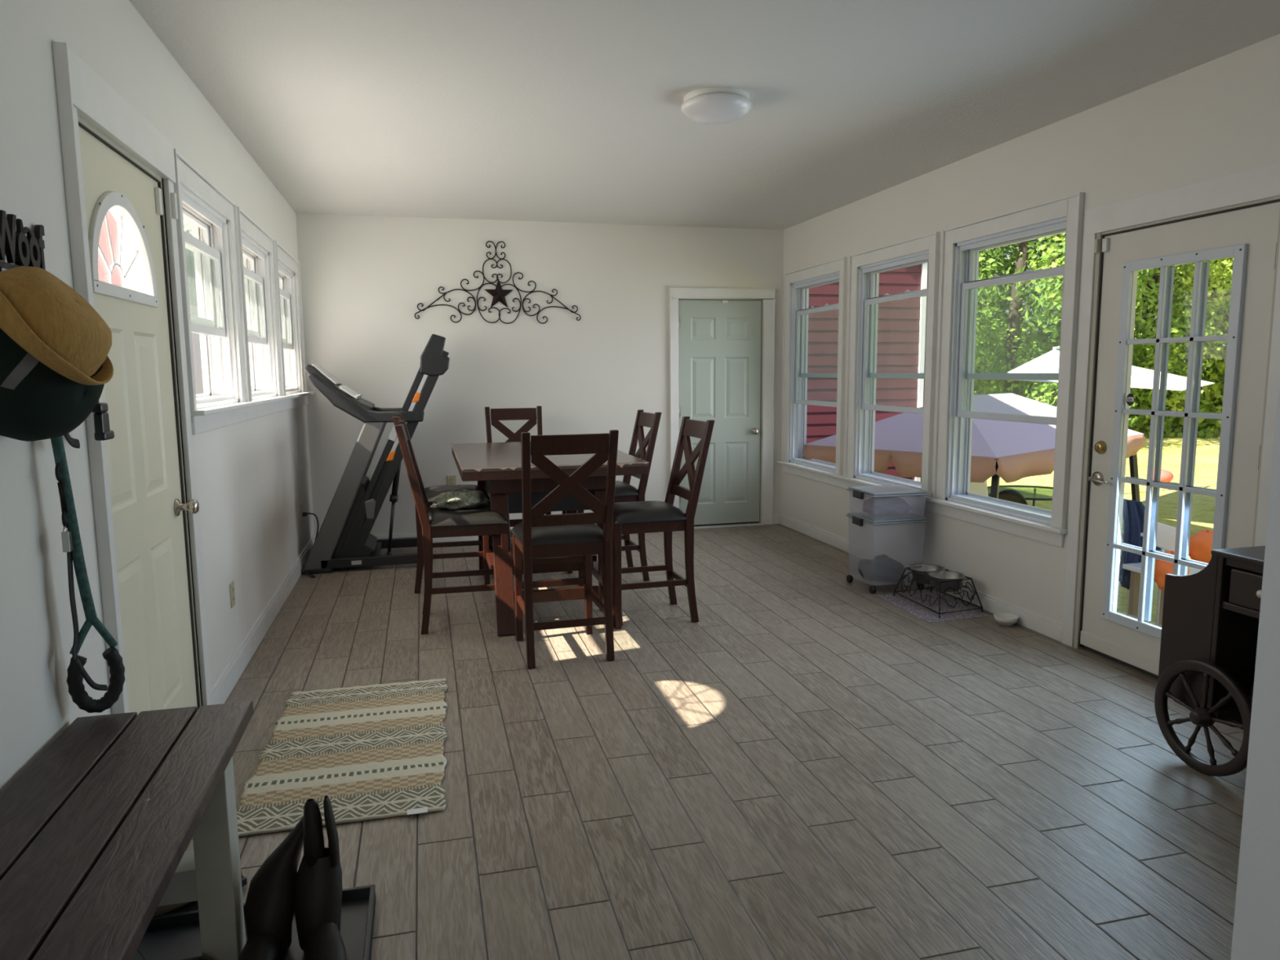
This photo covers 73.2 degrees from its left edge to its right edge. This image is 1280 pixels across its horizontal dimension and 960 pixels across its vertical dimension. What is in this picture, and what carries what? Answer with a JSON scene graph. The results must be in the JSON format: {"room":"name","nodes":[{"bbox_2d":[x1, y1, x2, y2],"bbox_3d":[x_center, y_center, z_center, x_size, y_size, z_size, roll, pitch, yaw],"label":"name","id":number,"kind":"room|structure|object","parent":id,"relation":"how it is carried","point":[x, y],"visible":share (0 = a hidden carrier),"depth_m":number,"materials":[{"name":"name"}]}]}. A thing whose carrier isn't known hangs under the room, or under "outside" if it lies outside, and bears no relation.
{"room":"sunroom","nodes":[
{"label":"sunroom","id":0,"kind":"room"},
{"bbox_2d":[0,0,314,794],"bbox_3d":[-1.560,-0.169,2.161,0.160,2.680,10.161,-2,7,-14],"label":"wall","id":1,"kind":"structure","parent":0,"point":[253,477],"depth_m":2.38,"materials":[{"name":"paint"}]},
{"bbox_2d":[0,209,45,271],"bbox_3d":[-1.417,-0.506,1.989,0.058,0.206,0.302,-2,7,-14],"label":"hook rack","id":2,"kind":"object","parent":1,"relation":"attached to","point":[27,251],"visible":0.62,"depth_m":1.99,"materials":[{"name":"black metal"}]},
{"bbox_2d":[0,328,104,441],"bbox_3d":[-1.313,-0.236,1.881,0.225,0.303,0.300,0,7,6],"label":"cap","id":3,"kind":"object","parent":2,"relation":"hanging from","point":[37,402],"visible":0.57,"depth_m":1.80,"materials":[{"name":"black fabric"}]},
{"bbox_2d":[0,266,113,385],"bbox_3d":[-1.246,-0.323,1.811,0.226,0.249,0.340,-2,7,-14],"label":"sun hat","id":4,"kind":"object","parent":2,"relation":"hanging from","point":[42,313],"visible":1,"depth_m":1.73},
{"bbox_2d":[50,435,124,712],"bbox_3d":[-1.387,0.087,2.134,0.048,1.025,0.138,5,9,36],"label":"leash","id":5,"kind":"object","parent":2,"relation":"hanging from","point":[79,695],"visible":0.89,"depth_m":2.15,"materials":[{"name":"teal fabric"}]},
{"bbox_2d":[54,462,107,690],"bbox_3d":[-1.376,0.247,2.122,0.062,0.585,0.073,-2,7,-14],"label":"strap","id":6,"kind":"object","parent":5,"relation":"hanging from","point":[66,535],"visible":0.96,"depth_m":2.11,"materials":[{"name":"black fabric"}]},
{"bbox_2d":[63,400,114,448],"bbox_3d":[-1.407,-0.260,2.171,0.037,0.356,0.255,-1,7,-6],"label":"wall hooks","id":7,"kind":"object","parent":2,"relation":"hanging from","point":[103,432],"visible":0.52,"depth_m":2.24,"materials":[{"name":"black metal"}]},
{"bbox_2d":[52,41,211,715],"bbox_3d":[-1.704,-0.068,2.888,0.223,2.300,1.042,-2,7,-14],"label":"door","id":8,"kind":"structure","parent":1,"relation":"in","point":[140,507],"depth_m":2.86,"materials":[{"name":"beige paint"}]},
{"bbox_2d":[183,220,193,251],"bbox_3d":[-2.506,-1.481,4.895,0.250,0.274,1.039,-2,7,-14],"label":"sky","id":9,"kind":"structure","parent":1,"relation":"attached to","point":[187,226],"depth_m":5.01,"materials":[{"name":"white"}]},
{"bbox_2d":[173,148,248,410],"bbox_3d":[-1.994,-0.832,3.864,0.189,1.001,1.124,-2,7,-14],"label":"window","id":10,"kind":"structure","parent":1,"relation":"in","point":[210,242],"depth_m":4.25,"materials":[{"name":"white paint"}]},
{"bbox_2d":[229,581,235,608],"bbox_3d":[-1.914,0.538,4.049,0.010,0.116,0.072,-2,7,-14],"label":"wall outlet","id":11,"kind":"object","parent":1,"relation":"attached to","point":[232,584],"visible":1,"depth_m":4.03,"materials":[{"name":"beige plastic"}]},
{"bbox_2d":[190,391,313,435],"bbox_3d":[-2.216,-0.443,5.171,0.082,0.100,3.621,-2,7,-14],"label":"trim","id":12,"kind":"structure","parent":1,"relation":"attached to","point":[207,419],"depth_m":4.26,"materials":[{"name":"white paint"}]},
{"bbox_2d":[236,206,284,401],"bbox_3d":[-2.286,-0.975,5.014,0.189,1.001,1.134,-2,7,-14],"label":"window","id":13,"kind":"structure","parent":1,"relation":"in","point":[255,268],"depth_m":5.42,"materials":[{"name":"white paint"}]},
{"bbox_2d":[210,533,315,704],"bbox_3d":[-1.443,1.102,2.257,0.014,0.128,9.986,-2,7,-14],"label":"baseboard","id":14,"kind":"structure","parent":1,"relation":"attached to","point":[224,684],"depth_m":4.51,"materials":[{"name":"white paint"}]},
{"bbox_2d":[275,240,306,395],"bbox_3d":[-2.572,-1.115,6.140,0.189,1.001,1.094,-2,7,-14],"label":"window","id":15,"kind":"structure","parent":1,"relation":"in","point":[287,280],"depth_m":6.54,"materials":[{"name":"white paint"}]},
{"bbox_2d":[300,502,303,519],"bbox_3d":[-2.515,0.234,6.415,0.010,0.116,0.072,-2,7,-14],"label":"wall outlet","id":16,"kind":"object","parent":1,"relation":"attached to","point":[301,504],"visible":1,"depth_m":6.38,"materials":[{"name":"beige plastic"}]},
{"bbox_2d":[295,213,783,536],"bbox_3d":[-0.710,-0.849,7.489,4.113,2.680,0.160,-2,7,-14],"label":"wall","id":17,"kind":"structure","parent":0,"point":[364,279],"depth_m":7.25,"materials":[{"name":"paint"}]},
{"bbox_2d":[447,475,456,484],"bbox_3d":[-1.592,0.018,7.284,0.072,0.116,0.010,-2,7,-14],"label":"wall outlet","id":18,"kind":"object","parent":17,"relation":"attached to","point":[451,480],"visible":0.7,"depth_m":7.28,"materials":[{"name":"beige plastic"}]},
{"bbox_2d":[414,240,581,324],"bbox_3d":[-1.172,-1.639,7.152,1.380,0.675,0.057,-2,7,-15],"label":"wall art","id":19,"kind":"object","parent":17,"relation":"attached to","point":[498,294],"visible":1,"depth_m":7.16,"materials":[{"name":"black metal"}]},
{"bbox_2d":[373,514,779,542],"bbox_3d":[-0.678,0.443,7.568,4.083,0.093,0.017,-2,7,-14],"label":"baseboard","id":20,"kind":"structure","parent":17,"relation":"attached to","point":[775,517],"depth_m":7.32,"materials":[{"name":"white paint"}]},
{"bbox_2d":[669,287,775,528],"bbox_3d":[0.735,-0.642,7.835,0.988,2.158,0.168,-2,7,-14],"label":"door","id":21,"kind":"structure","parent":17,"relation":"in","point":[722,340],"depth_m":7.81,"materials":[{"name":"grey"}]},
{"bbox_2d":[128,0,1279,229],"bbox_3d":[0.518,-1.646,2.427,4.433,0.150,10.311,-2,7,-14],"label":"ceiling","id":22,"kind":"structure","parent":0,"point":[570,111],"depth_m":3.81,"materials":[{"name":"white paint"}]},
{"bbox_2d":[680,86,752,124],"bbox_3d":[0.353,-1.714,3.982,0.330,0.103,0.330,-2,7,-14],"label":"ceiling light","id":23,"kind":"object","parent":22,"relation":"attached to","point":[717,104],"visible":1,"depth_m":3.88,"materials":[{"name":"white plastic"}]},
{"bbox_2d":[185,524,1246,959],"bbox_3d":[0.542,1.146,2.780,4.433,0.120,10.311,-2,7,-14],"label":"floor","id":24,"kind":"structure","parent":0,"point":[812,766],"depth_m":3.04,"materials":[{"name":"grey wood"}]},
{"bbox_2d":[0,701,253,959],"bbox_3d":[-1.034,0.977,1.496,0.418,0.565,1.650,-2,7,-14],"label":"bench","id":25,"kind":"object","parent":24,"relation":"on","point":[96,832],"visible":1,"depth_m":1.76,"materials":[{"name":"brown wood"}]},
{"bbox_2d":[146,869,247,932],"bbox_3d":[-1.214,1.105,2.338,0.100,0.089,0.260,5,9,37],"label":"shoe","id":26,"kind":"object","parent":24,"relation":"on","point":[188,906],"visible":0.12,"depth_m":2.27,"materials":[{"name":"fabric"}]},
{"bbox_2d":[131,884,376,959],"bbox_3d":[-0.912,1.200,1.829,0.626,0.034,0.984,-2,7,-14],"label":"tray","id":27,"kind":"object","parent":24,"relation":"on","point":[178,937],"visible":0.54,"depth_m":2.21,"materials":[{"name":"grey plastic"}]},
{"bbox_2d":[182,955,208,959],"bbox_3d":[-1.107,1.151,1.961,0.260,0.089,0.100,-7,10,-41],"label":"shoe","id":28,"kind":"object","parent":27,"relation":"on","point":[200,957],"visible":1,"depth_m":2.03,"materials":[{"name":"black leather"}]},
{"bbox_2d":[238,816,303,959],"bbox_3d":[-0.910,1.019,2.060,0.136,0.323,0.316,0,7,7],"label":"boot","id":29,"kind":"object","parent":27,"relation":"on","point":[269,910],"visible":0.84,"depth_m":2.10,"materials":[{"name":"black leather"}]},
{"bbox_2d":[293,795,346,959],"bbox_3d":[-0.771,0.988,2.068,0.116,0.381,0.280,-4,8,-23],"label":"boot","id":30,"kind":"object","parent":27,"relation":"on","point":[317,893],"visible":1,"depth_m":2.11,"materials":[{"name":"black leather"}]},
{"bbox_2d":[236,678,447,836],"bbox_3d":[-1.103,1.019,3.351,0.729,0.012,1.284,-2,7,-14],"label":"woven rug","id":31,"kind":"object","parent":24,"relation":"on","point":[375,751],"visible":0.96,"depth_m":3.21,"materials":[{"name":"fabric"}]},
{"bbox_2d":[301,333,449,577],"bbox_3d":[-1.984,-0.225,6.494,1.106,1.712,0.858,-2,7,-14],"label":"treadmill","id":32,"kind":"object","parent":24,"relation":"on","point":[344,540],"visible":0.92,"depth_m":6.29,"materials":[{"name":"grey metal"}]},
{"bbox_2d":[331,475,377,557],"bbox_3d":[-2.176,0.279,6.543,0.309,0.603,0.510,-2,7,-14],"label":"hood","id":33,"kind":"object","parent":32,"relation":"attached to","point":[355,540],"depth_m":6.31,"materials":[{"name":"black plastic"}]},
{"bbox_2d":[391,413,489,593],"bbox_3d":[-1.329,0.137,5.813,0.586,1.155,0.458,-2,7,-12],"label":"dining chair","id":34,"kind":"object","parent":24,"relation":"on","point":[433,492],"visible":0.43,"depth_m":5.69,"materials":[{"name":"brown wood"}]},
{"bbox_2d":[424,484,487,502],"bbox_3d":[-1.265,0.080,5.820,0.444,0.068,0.450,-2,7,-12],"label":"seat cushion","id":35,"kind":"object","parent":34,"relation":"on","point":[433,492],"depth_m":5.73,"materials":[{"name":"grey fabric"}]},
{"bbox_2d":[395,421,508,634],"bbox_3d":[-1.063,0.246,4.927,0.586,1.155,0.458,-2,7,-13],"label":"dining chair","id":36,"kind":"object","parent":24,"relation":"on","point":[480,520],"visible":0.84,"depth_m":4.75,"materials":[{"name":"brown wood"}]},
{"bbox_2d":[431,488,489,509],"bbox_3d":[-1.028,0.104,4.941,0.326,0.098,0.286,-2,7,-14],"label":"pillow","id":37,"kind":"object","parent":36,"relation":"on","point":[464,498],"visible":1,"depth_m":4.87,"materials":[{"name":"grey fabric"}]},
{"bbox_2d":[427,503,507,527],"bbox_3d":[-0.999,0.190,4.934,0.444,0.068,0.450,-2,7,-13],"label":"seat cushion","id":38,"kind":"object","parent":36,"relation":"on","point":[480,516],"depth_m":4.76,"materials":[{"name":"black leather"}]},
{"bbox_2d":[484,405,551,527],"bbox_3d":[-0.958,0.008,6.809,0.458,1.155,0.586,-2,7,-14],"label":"dining chair","id":39,"kind":"object","parent":24,"relation":"on","point":[496,414],"visible":0.14,"depth_m":6.98,"materials":[{"name":"brown wood"}]},
{"bbox_2d":[451,441,648,635],"bbox_3d":[-0.644,0.281,5.613,1.051,0.920,1.850,-2,7,-14],"label":"dining table","id":40,"kind":"object","parent":24,"relation":"on","point":[496,467],"visible":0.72,"depth_m":4.93,"materials":[{"name":"brown wood"}]},
{"bbox_2d":[490,531,596,566],"bbox_3d":[-0.647,0.424,5.567,0.560,0.035,0.970,-2,7,-14],"label":"shelf","id":41,"kind":"object","parent":40,"relation":"attached to","point":[571,561],"depth_m":5.13,"materials":[{"name":"brown wood"}]},
{"bbox_2d":[510,429,618,669],"bbox_3d":[-0.394,0.313,4.354,0.458,1.155,0.586,-3,7,-16],"label":"dining chair","id":42,"kind":"object","parent":24,"relation":"on","point":[539,535],"visible":1,"depth_m":4.17,"materials":[{"name":"brown wood"}]},
{"bbox_2d":[510,522,603,545],"bbox_3d":[-0.412,0.251,4.410,0.450,0.068,0.444,-3,7,-16],"label":"seat cushion","id":43,"kind":"object","parent":42,"relation":"on","point":[581,534],"depth_m":4.23,"materials":[{"name":"black leather"}]},
{"bbox_2d":[565,409,661,586],"bbox_3d":[-0.193,0.104,5.994,0.586,1.155,0.458,-3,7,-16],"label":"dining chair","id":44,"kind":"object","parent":24,"relation":"on","point":[624,491],"visible":0.49,"depth_m":5.88,"materials":[{"name":"brown wood"}]},
{"bbox_2d":[614,480,638,496],"bbox_3d":[-0.257,0.053,5.969,0.444,0.068,0.450,-3,7,-16],"label":"seat cushion","id":45,"kind":"object","parent":44,"relation":"on","point":[623,488],"depth_m":5.82,"materials":[{"name":"black leather"}]},
{"bbox_2d":[597,416,715,629],"bbox_3d":[0.081,0.225,5.018,0.586,1.155,0.458,-3,7,-16],"label":"dining chair","id":46,"kind":"object","parent":24,"relation":"on","point":[652,516],"visible":0.88,"depth_m":4.87,"materials":[{"name":"brown wood"}]},
{"bbox_2d":[613,500,686,524],"bbox_3d":[0.017,0.174,4.993,0.444,0.068,0.450,-3,7,-16],"label":"seat cushion","id":47,"kind":"object","parent":46,"relation":"on","point":[652,512],"depth_m":4.83,"materials":[{"name":"black leather"}]},
{"bbox_2d":[845,511,928,593],"bbox_3d":[1.622,0.468,5.697,0.436,0.476,0.360,-2,7,-14],"label":"storage bin","id":48,"kind":"object","parent":24,"relation":"on","point":[859,517],"visible":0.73,"depth_m":5.56,"materials":[{"name":"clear plastic"}]},
{"bbox_2d":[857,554,904,582],"bbox_3d":[1.598,0.573,5.709,0.294,0.154,0.286,2,8,17],"label":"blanket","id":49,"kind":"object","parent":48,"relation":"in","point":[882,567],"visible":0.98,"depth_m":5.62,"materials":[{"name":"grey fabric"}]},
{"bbox_2d":[846,484,928,499],"bbox_3d":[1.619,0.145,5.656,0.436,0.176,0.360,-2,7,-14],"label":"lid","id":50,"kind":"object","parent":48,"relation":"on","point":[882,491],"visible":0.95,"depth_m":5.56,"materials":[{"name":"white plastic"}]},
{"bbox_2d":[875,589,988,622],"bbox_3d":[1.775,0.762,5.242,0.445,0.004,0.640,-2,7,-14],"label":"mat","id":51,"kind":"object","parent":24,"relation":"on","point":[918,611],"visible":0.86,"depth_m":5.20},
{"bbox_2d":[893,565,982,617],"bbox_3d":[1.808,0.661,5.249,0.317,0.194,0.548,-2,7,-14],"label":"stand","id":52,"kind":"object","parent":51,"relation":"on","point":[907,568],"visible":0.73,"depth_m":5.12,"materials":[{"name":"black metal"}]},
{"bbox_2d":[909,563,945,584],"bbox_3d":[1.781,0.587,5.347,0.214,0.090,0.214,-2,7,-14],"label":"pet bowl","id":53,"kind":"object","parent":52,"relation":"in","point":[925,569],"visible":0.79,"depth_m":5.34,"materials":[{"name":"silver metal"}]},
{"bbox_2d":[927,570,965,591],"bbox_3d":[1.833,0.610,5.160,0.214,0.090,0.214,-2,7,-14],"label":"pet bowl","id":54,"kind":"object","parent":52,"relation":"in","point":[943,575],"visible":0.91,"depth_m":5.11,"materials":[{"name":"silver metal"}]},
{"bbox_2d":[993,612,1018,626],"bbox_3d":[2.055,0.787,4.838,0.132,0.050,0.132,-2,7,-14],"label":"bowl","id":55,"kind":"object","parent":24,"relation":"on","point":[1002,619],"visible":1,"depth_m":4.82,"materials":[{"name":"white ceramic"}]},
{"bbox_2d":[1154,546,1265,776],"bbox_3d":[2.297,0.668,2.797,0.566,0.795,1.100,-2,7,-14],"label":"cart","id":56,"kind":"object","parent":24,"relation":"on","point":[1210,624],"visible":0.86,"depth_m":3.07,"materials":[{"name":"black wood"}]},
{"bbox_2d":[1248,681,1253,703],"bbox_3d":[2.241,0.750,2.969,0.249,0.167,0.232,-2,7,-14],"label":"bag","id":57,"kind":"object","parent":56,"relation":"on","point":[1251,695],"visible":0.04,"depth_m":3.00,"materials":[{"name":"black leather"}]},
{"bbox_2d":[862,496,911,516],"bbox_3d":[1.624,0.166,5.659,0.301,0.124,0.284,-2,7,-14],"label":"folded clothes","id":58,"kind":"object","parent":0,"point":[878,506],"visible":0.9,"depth_m":5.56,"materials":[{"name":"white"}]},
{"bbox_2d":[780,33,1279,623],"bbox_3d":[2.584,-0.334,3.192,0.160,2.680,10.161,-2,7,-14],"label":"wall","id":59,"kind":"structure","parent":0,"point":[1219,117],"depth_m":4.64,"materials":[{"name":"paint"}]},
{"bbox_2d":[782,257,847,475],"bbox_3d":[1.525,-0.946,7.284,0.189,1.691,1.134,-2,7,-14],"label":"window","id":60,"kind":"structure","parent":59,"relation":"in","point":[796,310],"depth_m":7.63,"materials":[{"name":"white paint"}]},
{"bbox_2d":[844,231,940,496],"bbox_3d":[1.824,-0.800,6.105,0.189,1.691,1.144,-2,7,-14],"label":"window","id":61,"kind":"structure","parent":59,"relation":"in","point":[863,306],"depth_m":6.44,"materials":[{"name":"white paint"}]},
{"bbox_2d":[779,513,1062,642],"bbox_3d":[2.080,0.737,5.034,0.017,0.098,6.276,-2,7,-14],"label":"baseboard","id":62,"kind":"structure","parent":59,"relation":"attached to","point":[1050,628],"depth_m":5.27,"materials":[{"name":"white paint"}]},
{"bbox_2d":[777,460,1067,547],"bbox_3d":[1.749,0.088,6.210,0.075,0.100,3.666,-2,7,-14],"label":"trim","id":63,"kind":"structure","parent":59,"relation":"attached to","point":[1032,530],"depth_m":5.28,"materials":[{"name":"white paint"}]},
{"bbox_2d":[933,191,1084,528],"bbox_3d":[2.122,-0.654,4.931,0.189,1.691,1.164,-2,7,-14],"label":"window","id":64,"kind":"structure","parent":59,"relation":"in","point":[963,287],"depth_m":5.08,"materials":[{"name":"white paint"}]},
{"bbox_2d":[1061,161,1279,679],"bbox_3d":[2.390,-0.175,3.858,0.186,2.200,1.101,-2,7,-14],"label":"door","id":65,"kind":"structure","parent":59,"relation":"in","point":[1248,231],"depth_m":3.86,"materials":[{"name":"white plastic"}]},
{"bbox_2d":[1120,262,1227,621],"bbox_3d":[2.395,-0.134,3.854,0.014,1.620,0.530,-2,7,-14],"label":"grille","id":66,"kind":"object","parent":65,"relation":"attached to","point":[1130,398],"depth_m":3.88,"materials":[{"name":"white plastic"}]},
{"bbox_2d":[1231,376,1279,959],"bbox_3d":[1.952,-0.124,1.566,1.867,2.680,0.120,-2,7,-14],"label":"wall partition","id":67,"kind":"structure","parent":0,"point":[1256,922],"depth_m":1.44,"materials":[{"name":"white paint"}]},
{"label":"outside","id":68,"kind":"structure","parent":0,"visible":0},
{"bbox_2d":[986,390,1220,625],"bbox_3d":[34.151,-1.909,31.816,75.000,0.001,95.000,-2,7,-14],"label":"lawn","id":69,"kind":"structure","parent":68,"point":[1206,459],"depth_m":17.24,"materials":[{"name":"green plant"}]},
{"bbox_2d":[806,262,928,481],"bbox_3d":[1.587,-2.174,11.564,2.411,6.150,6.000,-2,7,-14],"label":"house wing","id":70,"kind":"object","parent":69,"relation":"on","point":[901,324],"visible":0.05,"depth_m":9.08,"materials":[{"name":"red"}]},
{"bbox_2d":[803,393,1146,597],"bbox_3d":[3.280,0.250,8.292,3.505,2.139,1.899,-7,10,-41],"label":"canopy","id":71,"kind":"object","parent":69,"relation":"on","point":[1011,451],"visible":0.5,"depth_m":7.21,"materials":[{"name":"grey fabric"}]},
{"bbox_2d":[969,480,988,496],"bbox_3d":[3.673,0.462,8.904,0.588,1.552,0.534,-7,10,-42],"label":"swing seat","id":72,"kind":"object","parent":69,"relation":"on","point":[980,488],"visible":0.09,"depth_m":9.04,"materials":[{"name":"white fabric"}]},
{"bbox_2d":[973,248,1023,395],"bbox_3d":[8.790,-8.162,29.440,7.973,13.437,8.062,-2,7,-14],"label":"tree","id":73,"kind":"object","parent":69,"relation":"on","point":[992,388],"visible":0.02,"depth_m":27.78,"materials":[{"name":"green plant"}]},
{"bbox_2d":[998,489,1033,506],"bbox_3d":[4.649,0.528,10.923,0.621,0.908,0.686,2,8,20],"label":"patio chair","id":74,"kind":"object","parent":69,"relation":"on","point":[1012,495],"visible":0.03,"depth_m":10.57,"materials":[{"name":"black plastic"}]},
{"bbox_2d":[987,484,1053,506],"bbox_3d":[5.198,0.525,11.517,1.288,0.753,1.288,-2,7,-14],"label":"patio table","id":75,"kind":"object","parent":69,"relation":"on","point":[1033,499],"visible":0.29,"depth_m":11.92,"materials":[{"name":"metal"}]},
{"bbox_2d":[975,243,1140,385],"bbox_3d":[15.299,-11.162,35.898,9.770,17.769,10.751,-6,9,-37],"label":"tree","id":76,"kind":"object","parent":69,"relation":"on","point":[1016,248],"visible":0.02,"depth_m":35.89,"materials":[{"name":"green plant"}]},
{"bbox_2d":[974,232,1148,426],"bbox_3d":[12.313,-7.813,27.043,7.346,13.314,7.883,4,8,30],"label":"tree","id":77,"kind":"object","parent":69,"relation":"on","point":[1016,291],"visible":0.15,"depth_m":26.97,"materials":[{"name":"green plant"}]},
{"bbox_2d":[973,330,1224,438],"bbox_3d":[18.360,-3.283,29.757,25.630,3.900,4.800,0,7,2],"label":"undergrowth","id":78,"kind":"object","parent":69,"relation":"on","point":[1209,398],"visible":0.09,"depth_m":29.42,"materials":[{"name":"green plant"}]},
{"bbox_2d":[973,235,1229,399],"bbox_3d":[14.534,-8.659,29.468,8.550,14.337,7.649,-2,7,-11],"label":"tree","id":79,"kind":"object","parent":69,"relation":"on","point":[1144,281],"visible":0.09,"depth_m":27.82,"materials":[{"name":"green plant"}]},
{"bbox_2d":[1006,346,1214,391],"bbox_3d":[7.678,-0.860,13.719,2.471,2.900,4.097,6,10,44],"label":"patio umbrella","id":80,"kind":"object","parent":69,"relation":"on","point":[1048,362],"visible":0.3,"depth_m":13.08,"materials":[{"name":"white fabric"}]},
{"bbox_2d":[1041,257,1233,431],"bbox_3d":[18.181,-8.285,30.270,7.407,13.406,8.279,-2,7,-14],"label":"tree","id":81,"kind":"object","parent":69,"relation":"on","point":[1214,278],"visible":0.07,"depth_m":28.30,"materials":[{"name":"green plant"}]},
{"bbox_2d":[1120,532,1164,626],"bbox_3d":[4.173,0.620,7.576,0.566,1.561,0.657,0,7,3],"label":"lounge chair","id":82,"kind":"object","parent":69,"relation":"on","point":[1162,550],"visible":0.04,"depth_m":7.34,"materials":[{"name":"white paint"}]},
{"bbox_2d":[1118,498,1160,589],"bbox_3d":[4.211,0.536,7.277,0.437,0.788,0.140,-2,7,-14],"label":"towel","id":83,"kind":"object","parent":82,"relation":"on","point":[1133,513],"visible":0.62,"depth_m":7.22,"materials":[{"name":"blue fabric"}]},
{"bbox_2d":[1146,469,1173,482],"bbox_3d":[10.657,-0.073,17.661,0.480,0.300,0.480,-2,7,-14],"label":"ball","id":84,"kind":"object","parent":69,"relation":"on","point":[1166,476],"visible":0.38,"depth_m":17.46,"materials":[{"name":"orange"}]},
{"bbox_2d":[1158,590,1164,627],"bbox_3d":[4.113,1.173,6.677,0.130,0.690,0.120,-2,7,-14],"label":"wooden post","id":85,"kind":"object","parent":69,"relation":"on","point":[1162,597],"visible":0.02,"depth_m":6.67,"materials":[{"name":"beige wood"}]},
{"bbox_2d":[1153,551,1189,590],"bbox_3d":[4.049,0.704,6.580,0.280,0.337,0.204,-2,7,-14],"label":"float","id":86,"kind":"object","parent":85,"relation":"on","point":[1162,567],"visible":0.38,"depth_m":6.53,"materials":[{"name":"orange plastic"}]},
{"bbox_2d":[1122,562,1201,619],"bbox_3d":[4.614,1.078,7.156,1.080,0.750,0.460,-2,7,-14],"label":"bench","id":87,"kind":"object","parent":69,"relation":"on","point":[1135,568],"visible":0.15,"depth_m":7.17,"materials":[{"name":"white paint"}]},
{"bbox_2d":[1155,522,1182,551],"bbox_3d":[4.296,0.484,6.971,0.339,0.316,0.040,-2,7,-14],"label":"board","id":88,"kind":"object","parent":87,"relation":"on","point":[1166,534],"visible":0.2,"depth_m":6.93,"materials":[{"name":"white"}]},
{"bbox_2d":[1188,529,1213,563],"bbox_3d":[4.382,0.522,6.668,0.356,0.282,0.211,-2,7,-14],"label":"float","id":89,"kind":"object","parent":87,"relation":"on","point":[1201,543],"visible":0.48,"depth_m":6.59,"materials":[{"name":"orange plastic"}]},
{"bbox_2d":[1132,257,1233,405],"bbox_3d":[20.682,-8.166,29.473,8.313,13.250,6.394,6,10,44],"label":"tree","id":90,"kind":"object","parent":69,"relation":"on","point":[1223,353],"visible":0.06,"depth_m":29.60,"materials":[{"name":"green plant"}]},
{"bbox_2d":[1133,262,1233,380],"bbox_3d":[25.337,-11.332,35.782,9.094,17.853,12.123,-2,7,-14],"label":"tree","id":91,"kind":"object","parent":69,"relation":"on","point":[1233,262],"visible":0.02,"depth_m":36.20,"materials":[{"name":"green plant"}]},
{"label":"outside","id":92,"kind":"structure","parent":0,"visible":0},
{"label":"yard","id":93,"kind":"structure","parent":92,"visible":0},
{"bbox_2d":[97,210,204,394],"bbox_3d":[-8.278,-2.182,15.085,3.800,4.250,15.000,-2,7,-14],"label":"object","id":94,"kind":"object","parent":93,"relation":"on","point":[103,273],"visible":0.02,"depth_m":9.90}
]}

